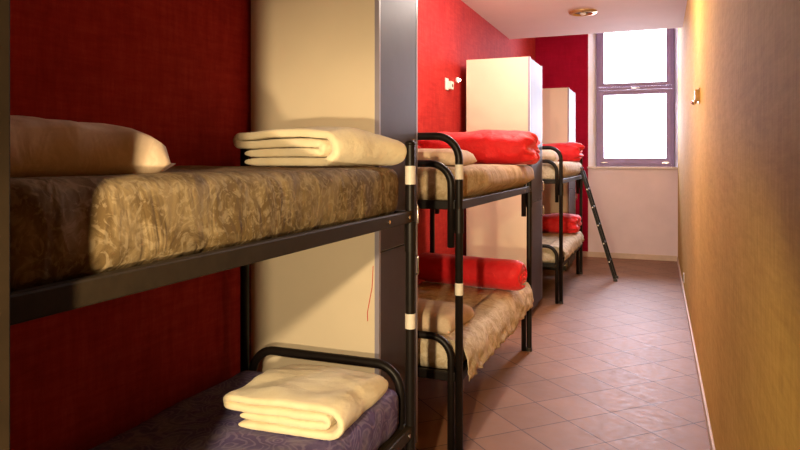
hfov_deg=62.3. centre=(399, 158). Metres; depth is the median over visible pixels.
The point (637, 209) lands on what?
wall
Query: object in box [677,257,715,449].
baseboard
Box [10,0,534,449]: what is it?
wall
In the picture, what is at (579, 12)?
ceiling spotlight
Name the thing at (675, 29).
trim
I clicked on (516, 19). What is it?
ceiling
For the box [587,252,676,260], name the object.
baseboard
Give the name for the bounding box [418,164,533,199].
mattress
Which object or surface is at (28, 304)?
bunk bed
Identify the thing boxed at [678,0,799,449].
wall
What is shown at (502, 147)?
duvet
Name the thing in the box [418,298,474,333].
pillow
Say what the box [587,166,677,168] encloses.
trim
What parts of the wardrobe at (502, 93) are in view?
door, door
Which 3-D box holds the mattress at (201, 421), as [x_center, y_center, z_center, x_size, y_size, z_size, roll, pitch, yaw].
[-0.703,1.074,2.118,0.819,0.202,1.870,0,0,21]
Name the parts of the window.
sash, sash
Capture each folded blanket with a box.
[223,364,387,440]
[233,126,406,166]
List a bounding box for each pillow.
[10,115,174,177]
[418,148,476,165]
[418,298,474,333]
[542,150,558,161]
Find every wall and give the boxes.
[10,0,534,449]
[535,34,677,256]
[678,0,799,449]
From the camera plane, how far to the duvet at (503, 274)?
5.05 m
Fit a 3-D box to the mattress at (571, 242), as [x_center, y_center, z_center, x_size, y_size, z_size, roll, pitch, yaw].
[1.786,1.072,8.396,0.885,0.207,1.935,0,0,21]
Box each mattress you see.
[10,165,397,291]
[89,371,398,449]
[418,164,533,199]
[418,281,533,380]
[542,161,581,178]
[542,231,583,262]
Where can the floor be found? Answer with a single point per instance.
(611, 366)
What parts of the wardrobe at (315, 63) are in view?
door, door, handle, handle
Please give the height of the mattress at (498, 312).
0.247 m
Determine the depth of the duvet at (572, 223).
8.68 m
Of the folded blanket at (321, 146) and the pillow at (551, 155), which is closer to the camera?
the folded blanket at (321, 146)
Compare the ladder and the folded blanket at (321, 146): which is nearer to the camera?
the folded blanket at (321, 146)
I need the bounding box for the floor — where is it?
[415,257,710,449]
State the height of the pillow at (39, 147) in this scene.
0.166 m
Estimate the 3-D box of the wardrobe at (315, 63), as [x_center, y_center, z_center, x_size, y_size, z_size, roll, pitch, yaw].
[-0.316,0.290,3.454,0.738,2.620,0.538,0,0,21]
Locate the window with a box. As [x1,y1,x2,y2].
[596,28,673,166]
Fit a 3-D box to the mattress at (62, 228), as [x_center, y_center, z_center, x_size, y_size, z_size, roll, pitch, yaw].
[-0.700,0.135,2.118,0.822,0.220,1.870,0,0,21]
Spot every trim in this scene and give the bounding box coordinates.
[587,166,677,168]
[588,33,595,166]
[674,28,677,166]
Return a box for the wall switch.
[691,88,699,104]
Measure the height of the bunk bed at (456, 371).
1.746 m
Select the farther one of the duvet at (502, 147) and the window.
the window
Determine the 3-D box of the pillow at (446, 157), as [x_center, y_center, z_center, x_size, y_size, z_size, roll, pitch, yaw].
[0.101,-0.010,4.105,0.680,0.108,0.500,0,0,16]
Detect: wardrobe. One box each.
[0,0,9,449]
[251,0,418,442]
[466,56,543,317]
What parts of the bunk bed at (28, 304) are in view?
rail, post, rail, rail, post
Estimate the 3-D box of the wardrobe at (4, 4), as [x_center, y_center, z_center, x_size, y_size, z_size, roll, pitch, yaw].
[-1.155,0.375,0.898,1.005,2.450,0.592,0,0,21]
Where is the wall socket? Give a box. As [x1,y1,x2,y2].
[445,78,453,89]
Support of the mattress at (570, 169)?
on the bunk bed at (559, 180)
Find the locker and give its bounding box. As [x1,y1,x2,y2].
[542,88,576,270]
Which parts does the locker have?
door, door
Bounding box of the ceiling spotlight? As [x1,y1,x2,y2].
[569,9,596,16]
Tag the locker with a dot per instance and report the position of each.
(558, 104)
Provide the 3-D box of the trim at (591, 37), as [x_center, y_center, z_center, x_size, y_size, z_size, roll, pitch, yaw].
[3.206,-1.113,11.009,0.110,2.475,0.398,0,0,21]
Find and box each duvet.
[418,130,540,164]
[418,253,526,290]
[542,142,584,161]
[542,213,581,233]
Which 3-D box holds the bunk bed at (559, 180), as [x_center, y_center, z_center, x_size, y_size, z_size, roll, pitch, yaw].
[1.750,0.727,8.410,0.901,1.746,2.071,0,0,21]
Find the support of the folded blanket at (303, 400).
on the mattress at (201, 421)
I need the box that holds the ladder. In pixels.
[580,167,618,281]
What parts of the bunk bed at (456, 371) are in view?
post, rail, rail, rail, rail, rail, rail, post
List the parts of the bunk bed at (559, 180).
rail, rail, rail, rail, rail, rail, post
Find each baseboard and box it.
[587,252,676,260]
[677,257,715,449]
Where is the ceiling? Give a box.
[461,0,686,38]
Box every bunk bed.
[10,141,415,449]
[418,132,531,449]
[542,146,582,303]
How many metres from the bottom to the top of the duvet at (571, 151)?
0.264 m
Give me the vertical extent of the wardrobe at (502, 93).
2.620 m
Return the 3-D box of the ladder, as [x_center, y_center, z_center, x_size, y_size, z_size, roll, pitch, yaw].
[2.636,0.853,8.845,0.527,1.495,0.276,0,0,21]

